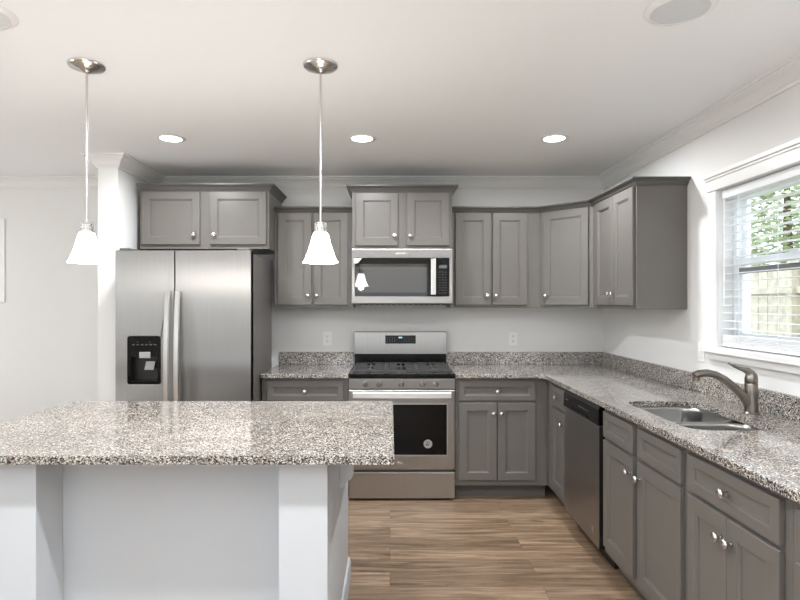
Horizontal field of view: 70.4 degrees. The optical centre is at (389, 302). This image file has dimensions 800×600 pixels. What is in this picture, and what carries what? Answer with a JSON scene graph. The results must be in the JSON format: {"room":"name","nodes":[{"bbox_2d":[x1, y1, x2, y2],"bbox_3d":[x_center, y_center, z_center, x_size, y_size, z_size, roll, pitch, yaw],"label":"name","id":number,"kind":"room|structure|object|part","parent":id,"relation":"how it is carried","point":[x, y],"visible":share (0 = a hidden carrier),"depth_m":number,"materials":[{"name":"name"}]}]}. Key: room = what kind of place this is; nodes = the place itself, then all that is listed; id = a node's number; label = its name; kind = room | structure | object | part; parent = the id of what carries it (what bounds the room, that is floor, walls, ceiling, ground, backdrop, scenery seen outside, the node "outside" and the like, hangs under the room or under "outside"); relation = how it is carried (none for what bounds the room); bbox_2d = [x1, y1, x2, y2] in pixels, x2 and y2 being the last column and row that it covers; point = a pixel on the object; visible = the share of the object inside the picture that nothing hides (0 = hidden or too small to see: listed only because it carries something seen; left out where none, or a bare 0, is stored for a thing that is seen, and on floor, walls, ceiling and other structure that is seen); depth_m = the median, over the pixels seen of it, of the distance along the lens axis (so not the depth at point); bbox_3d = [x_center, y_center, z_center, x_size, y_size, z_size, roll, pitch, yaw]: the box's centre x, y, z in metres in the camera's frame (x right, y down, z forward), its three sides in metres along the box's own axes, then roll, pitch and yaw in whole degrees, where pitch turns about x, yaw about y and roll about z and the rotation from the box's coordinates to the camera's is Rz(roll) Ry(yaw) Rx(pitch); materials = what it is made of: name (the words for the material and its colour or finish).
{"room":"kitchen","nodes":[
{"label":"kitchen","id":0,"kind":"room"},
{"bbox_2d":[98,168,146,400],"bbox_3d":[-2.008,0.188,4.396,0.144,2.475,0.719,0,0,0],"label":"wall","id":1,"kind":"structure","parent":0,"point":[118,193],"depth_m":4.04,"materials":[{"name":"white paint"}]},
{"bbox_2d":[0,52,799,188],"bbox_3d":[-1.855,-1.004,0.627,7.290,0.089,8.255,0,0,0],"label":"crown molding","id":2,"kind":"structure","parent":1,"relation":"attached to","point":[786,75],"depth_m":4.68,"materials":[{"name":"white paint"}]},
{"bbox_2d":[0,189,602,422],"bbox_3d":[-1.855,0.188,4.830,7.590,2.475,0.150,0,0,0],"label":"wall","id":3,"kind":"structure","parent":0,"point":[49,311],"depth_m":4.75,"materials":[{"name":"white paint"}]},
{"bbox_2d":[0,219,4,301],"bbox_3d":[-3.472,-0.355,4.744,0.500,0.700,0.021,0,0,0],"label":"wall panel","id":4,"kind":"object","parent":3,"relation":"attached to","point":[2,221],"visible":1,"depth_m":4.73,"materials":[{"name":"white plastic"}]},
{"bbox_2d":[136,183,286,253],"bbox_3d":[-1.375,-0.649,4.477,1.021,0.484,0.552,0,0,0],"label":"upper cabinet","id":5,"kind":"object","parent":3,"relation":"attached to","point":[173,216],"visible":0.99,"depth_m":4.25,"materials":[{"name":"grey paint"}]},
{"bbox_3d":[-1.639,-0.635,4.244,0.434,0.396,0.019,0,0,0],"label":"door","id":6,"kind":"part","parent":5,"relation":"part of","materials":[{"name":"grey paint"}]},
{"bbox_3d":[-1.375,-0.864,4.482,1.021,0.054,0.541,0,0,0],"label":"crown molding","id":7,"kind":"part","parent":5,"relation":"part of","materials":[{"name":"grey paint"}]},
{"bbox_3d":[-1.136,-0.635,4.244,0.420,0.396,0.019,0,0,0],"label":"door","id":8,"kind":"part","parent":5,"relation":"part of","materials":[{"name":"grey paint"}]},
{"bbox_2d":[274,206,354,307],"bbox_3d":[-0.599,-0.357,4.575,0.614,0.789,0.356,0,0,0],"label":"upper cabinet","id":9,"kind":"object","parent":3,"relation":"attached to","point":[298,284],"visible":0.98,"depth_m":4.43,"materials":[{"name":"grey paint"}]},
{"bbox_3d":[-0.747,-0.344,4.439,0.262,0.718,0.019,0,0,0],"label":"door","id":10,"kind":"part","parent":9,"relation":"part of","materials":[{"name":"grey paint"}]},
{"bbox_3d":[-0.599,-0.729,4.429,0.614,0.046,0.042,0,0,0],"label":"crown molding","id":11,"kind":"part","parent":9,"relation":"part of","materials":[{"name":"grey paint"}]},
{"bbox_3d":[-0.464,-0.344,4.439,0.264,0.718,0.019,0,0,0],"label":"door","id":12,"kind":"part","parent":9,"relation":"part of","materials":[{"name":"grey paint"}]},
{"bbox_2d":[279,352,353,363],"bbox_3d":[-0.614,0.460,4.744,0.629,0.102,0.020,0,0,0],"label":"backsplash","id":13,"kind":"structure","parent":3,"relation":"attached to","point":[284,357],"depth_m":4.73,"materials":[{"name":"stone"}]},
{"bbox_2d":[323,332,331,345],"bbox_3d":[-0.525,0.300,4.751,0.070,0.114,0.008,0,0,0],"label":"wall outlet","id":14,"kind":"object","parent":3,"relation":"attached to","point":[327,336],"visible":1,"depth_m":4.75,"materials":[{"name":"white plastic"}]},
{"bbox_2d":[346,184,457,248],"bbox_3d":[0.091,-0.649,4.497,0.842,0.480,0.511,0,0,0],"label":"upper cabinet","id":15,"kind":"object","parent":3,"relation":"attached to","point":[384,216],"visible":0.99,"depth_m":4.28,"materials":[{"name":"grey paint"}]},
{"bbox_3d":[-0.099,-0.632,4.285,0.318,0.396,0.019,0,0,0],"label":"door","id":16,"kind":"part","parent":15,"relation":"part of","materials":[{"name":"grey paint"}]},
{"bbox_3d":[0.091,-0.863,4.503,0.842,0.052,0.500,0,0,0],"label":"crown molding","id":17,"kind":"part","parent":15,"relation":"part of","materials":[{"name":"grey paint"}]},
{"bbox_2d":[352,249,452,303],"bbox_3d":[0.091,-0.196,4.482,0.758,0.421,0.540,0,0,0],"label":"microwave","id":18,"kind":"object","parent":15,"relation":"attached to","point":[379,276],"visible":1,"depth_m":4.26,"materials":[{"name":"silver metal"}]},
{"bbox_3d":[0.030,-0.194,4.276,0.588,0.285,0.031,0,0,0],"label":"door glass","id":19,"kind":"part","parent":18,"relation":"part of","materials":[{"name":"black glass"}]},
{"bbox_3d":[0.323,-0.196,4.236,0.038,0.270,0.048,0,0,0],"label":"handle","id":20,"kind":"part","parent":18,"relation":"part of","materials":[{"name":"silver metal"}]},
{"bbox_3d":[0.385,-0.194,4.276,0.121,0.285,0.031,0,0,0],"label":"control panel","id":21,"kind":"part","parent":18,"relation":"part of","materials":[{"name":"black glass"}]},
{"bbox_3d":[0.286,-0.632,4.285,0.319,0.396,0.019,0,0,0],"label":"door","id":22,"kind":"part","parent":15,"relation":"part of","materials":[{"name":"grey paint"}]},
{"bbox_2d":[446,213,539,307],"bbox_3d":[0.825,-0.342,4.575,0.705,0.757,0.356,0,0,0],"label":"upper cabinet","id":23,"kind":"object","parent":3,"relation":"attached to","point":[496,256],"visible":1,"depth_m":4.44,"materials":[{"name":"grey paint"}]},
{"bbox_3d":[0.649,-0.344,4.439,0.274,0.718,0.019,0,0,0],"label":"door","id":24,"kind":"part","parent":23,"relation":"part of","materials":[{"name":"grey paint"}]},
{"bbox_3d":[0.937,-0.344,4.439,0.270,0.718,0.019,0,0,0],"label":"door","id":25,"kind":"part","parent":23,"relation":"part of","materials":[{"name":"grey paint"}]},
{"bbox_2d":[509,332,516,345],"bbox_3d":[1.030,0.300,4.751,0.070,0.114,0.008,0,0,0],"label":"wall outlet","id":26,"kind":"object","parent":3,"relation":"attached to","point":[512,335],"visible":1,"depth_m":4.75,"materials":[{"name":"white plastic"}]},
{"bbox_2d":[446,352,601,363],"bbox_3d":[1.119,0.460,4.744,1.297,0.102,0.020,0,0,0],"label":"backsplash","id":27,"kind":"structure","parent":3,"relation":"attached to","point":[451,357],"depth_m":4.73,"materials":[{"name":"stone"}]},
{"bbox_2d":[540,206,592,307],"bbox_3d":[1.483,-0.342,4.449,0.609,0.757,0.608,0,0,0],"label":"upper cabinet","id":28,"kind":"object","parent":3,"relation":"attached to","point":[566,236],"visible":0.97,"depth_m":4.28,"materials":[{"name":"grey paint"}]},
{"bbox_2d":[452,176,690,212],"bbox_3d":[1.232,-0.729,4.004,0.561,0.046,1.689,0,0,-43],"label":"crown molding","id":29,"kind":"structure","parent":28,"relation":"attached to","point":[634,181],"depth_m":4.13,"materials":[{"name":"grey paint"}]},
{"bbox_2d":[0,0,799,175],"bbox_3d":[-1.855,-1.100,0.627,7.590,0.100,8.555,0,0,0],"label":"ceiling","id":30,"kind":"structure","parent":0,"point":[442,87],"depth_m":2.65,"materials":[{"name":"white paint"}]},
{"bbox_2d":[0,6,18,29],"bbox_3d":[-1.485,-1.044,2.050,0.240,0.012,0.240,0,0,0],"label":"ceiling speaker","id":31,"kind":"object","parent":30,"relation":"attached to","point":[8,20],"visible":1,"depth_m":2.09,"materials":[{"name":"white plastic"}]},
{"bbox_2d":[0,12,11,27],"bbox_3d":[-1.485,-1.044,2.050,0.195,0.010,0.195,0,0,0],"label":"grille","id":32,"kind":"object","parent":31,"relation":"attached to","point":[5,17],"depth_m":2.09,"materials":[{"name":"white fabric"}]},
{"bbox_2d":[67,58,105,263],"bbox_3d":[-1.337,-0.613,2.500,0.154,0.872,0.154,0,0,0],"label":"pendant lamp","id":33,"kind":"object","parent":30,"relation":"hanging from","point":[86,250],"visible":1,"depth_m":2.47,"materials":[{"name":"white glass"}]},
{"bbox_3d":[-1.337,-0.243,2.500,0.153,0.133,0.153,0,0,0],"label":"lamp shade","id":34,"kind":"part","parent":33,"relation":"part of","materials":[{"name":"white glass"}]},
{"bbox_3d":[-1.337,-0.678,2.500,0.009,0.672,0.009,0,0,15],"label":"rod","id":35,"kind":"part","parent":33,"relation":"part of","materials":[{"name":"silver metal"}]},
{"bbox_2d":[155,134,185,142],"bbox_3d":[-1.395,-1.046,3.610,0.184,0.005,0.184,0,0,0],"label":"recessed light","id":36,"kind":"object","parent":30,"relation":"in","point":[171,138],"visible":1,"depth_m":3.60,"materials":[{"name":"white paint"}]},
{"bbox_2d":[303,58,337,263],"bbox_3d":[-0.306,-0.613,2.500,0.154,0.872,0.154,0,0,0],"label":"pendant lamp","id":37,"kind":"object","parent":30,"relation":"hanging from","point":[320,251],"visible":1,"depth_m":2.47,"materials":[{"name":"white glass"}]},
{"bbox_3d":[-0.306,-0.243,2.500,0.153,0.133,0.153,0,0,0],"label":"lamp shade","id":38,"kind":"part","parent":37,"relation":"part of","materials":[{"name":"white glass"}]},
{"bbox_3d":[-0.306,-0.678,2.500,0.009,0.672,0.009,0,0,15],"label":"rod","id":39,"kind":"part","parent":37,"relation":"part of","materials":[{"name":"silver metal"}]},
{"bbox_2d":[348,134,375,142],"bbox_3d":[-0.178,-1.046,3.610,0.184,0.005,0.184,0,0,0],"label":"recessed light","id":40,"kind":"object","parent":30,"relation":"in","point":[359,138],"visible":1,"depth_m":3.60,"materials":[{"name":"white"}]},
{"bbox_2d":[539,134,568,142],"bbox_3d":[1.045,-1.046,3.610,0.184,0.005,0.184,0,0,0],"label":"recessed light","id":41,"kind":"object","parent":30,"relation":"in","point":[553,138],"visible":1,"depth_m":3.60,"materials":[{"name":"white"}]},
{"bbox_2d":[643,0,718,25],"bbox_3d":[1.033,-1.044,2.020,0.240,0.012,0.240,0,0,0],"label":"ceiling speaker","id":42,"kind":"object","parent":30,"relation":"attached to","point":[660,12],"visible":1,"depth_m":2.02,"materials":[{"name":"white paint"}]},
{"bbox_2d":[348,485,643,599],"bbox_3d":[-1.855,1.465,0.627,7.590,0.080,8.555,0,0,0],"label":"floor","id":43,"kind":"structure","parent":0,"point":[459,547],"depth_m":3.21,"materials":[{"name":"brown wood"}]},
{"bbox_2d":[0,465,353,599],"bbox_3d":[-0.738,0.984,2.449,1.320,0.883,1.002,0,0,0],"label":"kitchen island","id":44,"kind":"object","parent":43,"relation":"on","point":[68,532],"visible":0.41,"depth_m":2.12,"materials":[{"name":"grey paint"}]},
{"bbox_3d":[-1.304,0.984,2.043,0.159,0.883,0.162,0,0,0],"label":"post","id":45,"kind":"part","parent":44,"relation":"part of","materials":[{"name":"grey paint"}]},
{"bbox_2d":[0,401,393,464],"bbox_3d":[-0.821,0.526,2.424,1.670,0.030,1.059,0,0,0],"label":"island countertop","id":46,"kind":"structure","parent":44,"relation":"on","point":[73,432],"depth_m":2.20,"materials":[{"name":"stone"}]},
{"bbox_3d":[-0.301,0.984,2.043,0.168,0.883,0.162,0,0,0],"label":"post","id":47,"kind":"part","parent":44,"relation":"part of","materials":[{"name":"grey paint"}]},
{"bbox_3d":[-0.800,1.369,2.449,1.196,0.111,1.002,0,0,0],"label":"baseboard","id":48,"kind":"part","parent":44,"relation":"part of","materials":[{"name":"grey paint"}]},
{"bbox_2d":[115,248,271,400],"bbox_3d":[-1.389,0.527,4.120,0.912,1.795,0.771,0,0,0],"label":"refrigerator","id":49,"kind":"object","parent":43,"relation":"on","point":[191,325],"visible":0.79,"depth_m":3.81,"materials":[{"name":"grey metal"}]},
{"bbox_3d":[-1.647,0.492,3.839,0.396,1.695,0.068,0,0,0],"label":"freezer door","id":50,"kind":"part","parent":49,"relation":"part of","materials":[{"name":"silver metal"}]},
{"bbox_3d":[-1.480,0.398,3.769,0.038,0.955,0.070,0,0,0],"label":"handle","id":51,"kind":"part","parent":49,"relation":"part of","materials":[{"name":"silver metal"}]},
{"bbox_3d":[-1.412,0.398,3.769,0.038,0.955,0.070,0,0,0],"label":"handle","id":52,"kind":"part","parent":49,"relation":"part of","materials":[{"name":"silver metal"}]},
{"bbox_3d":[-1.188,0.492,3.839,0.510,1.695,0.068,0,0,0],"label":"door","id":53,"kind":"part","parent":49,"relation":"part of","materials":[{"name":"silver metal"}]},
{"bbox_2d":[262,378,349,495],"bbox_3d":[-0.612,0.984,4.402,0.626,0.883,0.701,0,0,0],"label":"base cabinet","id":54,"kind":"object","parent":43,"relation":"on","point":[273,389],"visible":0.32,"depth_m":4.09,"materials":[{"name":"grey paint"}]},
{"bbox_3d":[-0.613,0.636,4.095,0.549,0.135,0.019,0,0,0],"label":"drawer","id":55,"kind":"part","parent":54,"relation":"part of","materials":[{"name":"grey paint"}]},
{"bbox_2d":[261,352,353,377],"bbox_3d":[-0.614,0.475,4.409,0.629,0.132,0.690,0,0,0],"label":"countertop","id":56,"kind":"structure","parent":54,"relation":"on","point":[291,364],"depth_m":4.64,"materials":[{"name":"stone"}]},
{"bbox_2d":[349,331,454,497],"bbox_3d":[0.086,0.831,4.384,0.766,1.188,0.728,0,0,0],"label":"range","id":57,"kind":"object","parent":43,"relation":"on","point":[409,369],"visible":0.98,"depth_m":4.08,"materials":[{"name":"grey metal"}]},
{"bbox_3d":[0.086,1.312,4.097,0.762,0.189,0.034,0,0,0],"label":"storage drawer","id":58,"kind":"part","parent":57,"relation":"part of","materials":[{"name":"silver metal"}]},
{"bbox_3d":[0.086,0.913,4.096,0.762,0.572,0.033,0,0,0],"label":"oven door","id":59,"kind":"part","parent":57,"relation":"part of","materials":[{"name":"silver metal"}]},
{"bbox_3d":[0.086,0.659,4.050,0.702,0.048,0.060,0,0,0],"label":"oven handle","id":60,"kind":"part","parent":57,"relation":"part of","materials":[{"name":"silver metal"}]},
{"bbox_2d":[349,365,454,377],"bbox_3d":[0.086,0.524,4.374,0.764,0.030,0.612,0,0,0],"label":"cooktop","id":61,"kind":"object","parent":57,"relation":"in","point":[358,371],"depth_m":4.11,"materials":[{"name":"black metal"}]},
{"bbox_3d":[0.086,0.582,4.096,0.762,0.074,0.036,0,0,0],"label":"control panel","id":62,"kind":"part","parent":57,"relation":"part of","materials":[{"name":"silver metal"}]},
{"bbox_3d":[0.086,0.911,4.079,0.658,0.375,0.002,0,0,0],"label":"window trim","id":63,"kind":"part","parent":57,"relation":"part of","materials":[{"name":"black glass"}]},
{"bbox_2d":[454,378,547,495],"bbox_3d":[0.807,0.984,4.402,0.670,0.883,0.701,0,0,0],"label":"base cabinet","id":64,"kind":"object","parent":43,"relation":"on","point":[501,424],"visible":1,"depth_m":4.10,"materials":[{"name":"grey paint"}]},
{"bbox_3d":[0.634,1.000,4.095,0.271,0.559,0.019,0,0,0],"label":"door","id":65,"kind":"part","parent":64,"relation":"part of","materials":[{"name":"grey paint"}]},
{"bbox_3d":[0.773,0.636,4.095,0.549,0.135,0.019,0,0,0],"label":"drawer","id":66,"kind":"part","parent":64,"relation":"part of","materials":[{"name":"grey paint"}]},
{"bbox_3d":[0.912,1.000,4.095,0.271,0.559,0.019,0,0,0],"label":"door","id":67,"kind":"part","parent":64,"relation":"part of","materials":[{"name":"grey paint"}]},
{"bbox_2d":[548,381,564,505],"bbox_3d":[1.440,0.984,3.874,0.696,0.883,0.457,0,0,0],"label":"base cabinet","id":68,"kind":"object","parent":43,"relation":"on","point":[555,392],"visible":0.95,"depth_m":3.87,"materials":[{"name":"grey paint"}]},
{"bbox_3d":[1.135,0.636,3.805,0.019,0.135,0.305,0,0,0],"label":"drawer","id":69,"kind":"part","parent":68,"relation":"part of","materials":[{"name":"grey paint"}]},
{"bbox_3d":[1.135,1.000,3.805,0.019,0.559,0.305,0,0,0],"label":"door","id":70,"kind":"part","parent":68,"relation":"part of","materials":[{"name":"grey paint"}]},
{"bbox_2d":[563,389,618,568],"bbox_3d":[1.411,0.989,3.334,0.613,0.872,0.606,0,0,0],"label":"dishwasher","id":71,"kind":"object","parent":43,"relation":"on","point":[583,418],"visible":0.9,"depth_m":3.24,"materials":[{"name":"silver metal"}]},
{"bbox_3d":[1.108,0.641,3.332,0.006,0.012,0.270,0,0,0],"label":"handle pull","id":72,"kind":"part","parent":71,"relation":"part of","materials":[{"name":"black plastic"}]},
{"bbox_3d":[1.133,0.990,3.335,0.029,0.661,0.604,0,0,0],"label":"door","id":73,"kind":"part","parent":71,"relation":"part of","materials":[{"name":"silver metal"}]},
{"bbox_3d":[1.460,1.375,3.334,0.515,0.100,0.598,0,0,0],"label":"toe panel","id":74,"kind":"part","parent":71,"relation":"part of","materials":[{"name":"black plastic"}]},
{"bbox_2d":[603,409,686,599],"bbox_3d":[1.440,0.984,2.605,0.696,0.883,0.829,0,0,0],"label":"base cabinet","id":75,"kind":"object","parent":43,"relation":"on","point":[645,472],"visible":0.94,"depth_m":2.52,"materials":[{"name":"grey paint"}]},
{"bbox_3d":[1.135,0.636,2.813,0.019,0.135,0.364,0,0,0],"label":"drawer","id":76,"kind":"part","parent":75,"relation":"part of","materials":[{"name":"grey paint"}]},
{"bbox_3d":[1.135,1.000,2.813,0.019,0.559,0.364,0,0,0],"label":"door","id":77,"kind":"part","parent":75,"relation":"part of","materials":[{"name":"grey paint"}]},
{"bbox_3d":[1.109,0.795,2.659,0.033,0.035,0.035,0,0,0],"label":"knob","id":78,"kind":"part","parent":75,"relation":"part of","materials":[{"name":"silver metal"}]},
{"bbox_3d":[1.109,0.795,2.554,0.033,0.035,0.035,0,0,0],"label":"knob","id":79,"kind":"part","parent":75,"relation":"part of","materials":[{"name":"silver metal"}]},
{"bbox_3d":[1.466,0.638,2.605,0.643,0.193,0.829,0,0,0],"label":"frame","id":80,"kind":"part","parent":75,"relation":"part of","materials":[{"name":"grey paint"}]},
{"bbox_3d":[1.135,0.636,2.391,0.019,0.135,0.382,0,0,0],"label":"drawer","id":81,"kind":"part","parent":75,"relation":"part of","materials":[{"name":"grey paint"}]},
{"bbox_3d":[1.135,1.000,2.391,0.019,0.559,0.382,0,0,0],"label":"door","id":82,"kind":"part","parent":75,"relation":"part of","materials":[{"name":"grey paint"}]},
{"bbox_2d":[687,449,792,599],"bbox_3d":[1.440,0.984,1.900,0.696,0.883,0.579,0,0,0],"label":"base cabinet","id":83,"kind":"object","parent":43,"relation":"on","point":[740,530],"visible":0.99,"depth_m":1.86,"materials":[{"name":"grey paint"}]},
{"bbox_3d":[1.135,1.000,2.023,0.019,0.559,0.249,0,0,0],"label":"door","id":84,"kind":"part","parent":83,"relation":"part of","materials":[{"name":"grey paint"}]},
{"bbox_3d":[1.109,0.795,1.926,0.033,0.035,0.035,0,0,0],"label":"knob","id":85,"kind":"part","parent":83,"relation":"part of","materials":[{"name":"silver metal"}]},
{"bbox_3d":[1.109,0.636,1.895,0.033,0.035,0.035,0,0,0],"label":"knob","id":86,"kind":"part","parent":83,"relation":"part of","materials":[{"name":"silver metal"}]},
{"bbox_3d":[1.109,0.795,1.869,0.033,0.035,0.035,0,0,0],"label":"knob","id":87,"kind":"part","parent":83,"relation":"part of","materials":[{"name":"silver metal"}]},
{"bbox_3d":[1.135,0.636,1.895,0.019,0.135,0.507,0,0,0],"label":"drawer","id":88,"kind":"part","parent":83,"relation":"part of","materials":[{"name":"grey paint"}]},
{"bbox_3d":[1.135,1.000,1.768,0.019,0.559,0.255,0,0,0],"label":"door","id":89,"kind":"part","parent":83,"relation":"part of","materials":[{"name":"grey paint"}]},
{"bbox_2d":[793,501,799,599],"bbox_3d":[1.440,0.984,1.305,0.696,0.883,0.609,0,0,0],"label":"base cabinet","id":90,"kind":"object","parent":43,"relation":"on","point":[796,506],"visible":0.9,"depth_m":1.57,"materials":[{"name":"grey paint"}]},
{"bbox_2d":[446,352,799,503],"bbox_3d":[1.130,0.475,2.877,1.318,0.132,3.754,0,0,0],"label":"countertop","id":91,"kind":"structure","parent":90,"relation":"on","point":[770,457],"depth_m":2.96,"materials":[{"name":"stone"}]},
{"bbox_2d":[638,407,763,430],"bbox_3d":[1.400,0.633,2.615,0.386,0.182,0.696,0,0,0],"label":"sink","id":92,"kind":"object","parent":91,"relation":"in","point":[694,418],"visible":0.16,"depth_m":2.83,"materials":[{"name":"metal"}]},
{"bbox_3d":[1.400,0.633,2.770,0.386,0.182,0.386,0,0,0],"label":"bowl","id":93,"kind":"part","parent":92,"relation":"part of","materials":[{"name":"metal"}]},
{"bbox_3d":[1.400,0.633,2.420,0.386,0.182,0.306,0,0,0],"label":"bowl","id":94,"kind":"part","parent":92,"relation":"part of","materials":[{"name":"metal"}]},
{"bbox_2d":[692,362,759,414],"bbox_3d":[1.545,0.392,2.610,0.302,0.238,0.066,0,0,0],"label":"faucet","id":95,"kind":"object","parent":91,"relation":"on","point":[748,397],"visible":1,"depth_m":2.59,"materials":[{"name":"silver metal"}]},
{"bbox_3d":[1.537,0.397,2.610,0.286,0.186,0.048,0,0,0],"label":"spout","id":96,"kind":"part","parent":95,"relation":"part of","materials":[{"name":"silver metal"}]},
{"bbox_3d":[1.614,0.307,2.610,0.117,0.067,0.040,0,0,0],"label":"lever","id":97,"kind":"part","parent":95,"relation":"part of","materials":[{"name":"silver metal"}]},
{"bbox_3d":[1.135,0.636,1.305,0.019,0.135,0.540,0,0,0],"label":"drawer","id":98,"kind":"part","parent":90,"relation":"part of","materials":[{"name":"grey paint"}]},
{"bbox_3d":[1.135,1.000,1.442,0.019,0.559,0.267,0,0,0],"label":"door","id":99,"kind":"part","parent":90,"relation":"part of","materials":[{"name":"grey paint"}]},
{"bbox_2d":[603,83,799,424],"bbox_3d":[1.865,0.188,0.627,0.150,2.475,8.255,0,0,0],"label":"wall","id":100,"kind":"structure","parent":0,"point":[665,337],"depth_m":3.25,"materials":[{"name":"white paint"}]},
{"bbox_2d":[593,186,686,308],"bbox_3d":[1.610,-0.342,3.776,0.356,0.757,0.732,0,0,0],"label":"upper cabinet","id":101,"kind":"object","parent":100,"relation":"attached to","point":[640,232],"visible":1,"depth_m":3.41,"materials":[{"name":"grey paint"}]},
{"bbox_3d":[1.474,-0.344,3.901,0.019,0.718,0.315,0,0,0],"label":"door","id":102,"kind":"part","parent":101,"relation":"part of","materials":[{"name":"grey paint"}]},
{"bbox_3d":[1.474,-0.344,3.583,0.019,0.718,0.307,0,0,0],"label":"door","id":103,"kind":"part","parent":101,"relation":"part of","materials":[{"name":"grey paint"}]},
{"bbox_2d":[602,352,799,420],"bbox_3d":[1.779,0.460,2.877,0.020,0.102,3.754,0,0,0],"label":"backsplash","id":104,"kind":"structure","parent":100,"relation":"attached to","point":[778,403],"depth_m":3.20,"materials":[{"name":"stone"}]},
{"bbox_2d":[698,341,704,361],"bbox_3d":[1.785,0.280,3.255,0.008,0.114,0.070,0,0,0],"label":"light switch","id":105,"kind":"object","parent":100,"relation":"attached to","point":[701,354],"visible":0.84,"depth_m":3.25,"materials":[{"name":"white plastic"}]},
{"bbox_2d":[700,346,799,374],"bbox_3d":[1.810,0.276,2.639,0.129,0.069,1.099,0,0,0],"label":"trim","id":106,"kind":"structure","parent":100,"relation":"attached to","point":[760,359],"depth_m":2.74,"materials":[{"name":"white paint"}]},
{"bbox_2d":[703,137,799,346],"bbox_3d":[1.772,-0.233,2.639,0.036,0.955,1.089,0,0,0],"label":"trim","id":107,"kind":"structure","parent":100,"relation":"attached to","point":[786,154],"depth_m":3.01,"materials":[{"name":"white paint"}]},
{"bbox_2d":[733,179,799,340],"bbox_3d":[1.903,-0.186,2.639,0.065,0.853,0.915,0,0,0],"label":"window","id":108,"kind":"structure","parent":100,"relation":"in","point":[743,293],"depth_m":3.03,"materials":[{"name":"white plastic"}]},
{"bbox_2d":[722,165,799,355],"bbox_3d":[1.830,-0.188,2.640,0.066,0.845,0.894,0,0,0],"label":"window blind","id":109,"kind":"object","parent":108,"relation":"attached to","point":[781,346],"visible":1,"depth_m":2.79,"materials":[{"name":"white plastic"}]},
{"bbox_3d":[1.807,-0.170,2.940,0.002,0.790,0.002,0,0,0],"label":"ladder cord","id":110,"kind":"part","parent":109,"relation":"part of","materials":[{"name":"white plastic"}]},
{"bbox_3d":[1.835,0.226,2.640,0.054,0.018,0.894,0,0,0],"label":"rail","id":111,"kind":"part","parent":109,"relation":"part of","materials":[{"name":"white plastic"}]},
{"bbox_3d":[1.891,-0.015,2.639,0.022,0.449,0.853,0,0,0],"label":"sash","id":112,"kind":"part","parent":108,"relation":"part of","materials":[{"name":"white plastic"}]},
{"bbox_3d":[1.917,-0.395,2.639,0.022,0.379,0.853,0,0,0],"label":"sash","id":113,"kind":"part","parent":108,"relation":"part of","materials":[{"name":"white plastic"}]},
{"label":"outside","id":114,"kind":"structure","parent":0,"visible":0},
{"bbox_3d":[8.975,1.625,9.000,14.050,0.200,26.000,0,0,0],"label":"ground","id":115,"kind":"structure","parent":114,"visible":0},
{"bbox_2d":[748,199,750,332],"bbox_3d":[4.600,0.025,7.300,0.060,3.000,0.060,0,0,0],"label":"porch post","id":116,"kind":"object","parent":115,"relation":"on","point":[749,274],"visible":0.14,"depth_m":7.27,"materials":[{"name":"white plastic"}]},
{"bbox_2d":[751,260,799,337],"bbox_3d":[5.156,0.475,9.000,0.112,2.100,14.000,0,0,0],"label":"wooden fence","id":117,"kind":"object","parent":115,"relation":"on","point":[764,311],"visible":0.03,"depth_m":7.61,"materials":[{"name":"brown wood"}]},
{"bbox_3d":[5.145,0.475,7.245,0.090,2.100,0.090,0,0,0],"label":"post","id":118,"kind":"part","parent":117,"relation":"part of","materials":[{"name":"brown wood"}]},
{"bbox_2d":[751,185,799,265],"bbox_3d":[7.702,-0.993,11.013,3.147,5.044,3.059,0,0,0],"label":"leafy tree","id":119,"kind":"object","parent":115,"relation":"on","point":[787,236],"visible":0.15,"depth_m":10.85,"materials":[{"name":"green plant"}]},
{"bbox_2d":[751,188,799,255],"bbox_3d":[8.812,-1.082,14.406,3.036,5.222,3.096,0,0,0],"label":"leafy tree","id":120,"kind":"object","parent":115,"relation":"on","point":[781,200],"visible":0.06,"depth_m":13.83,"materials":[{"name":"green plant"}]}
]}

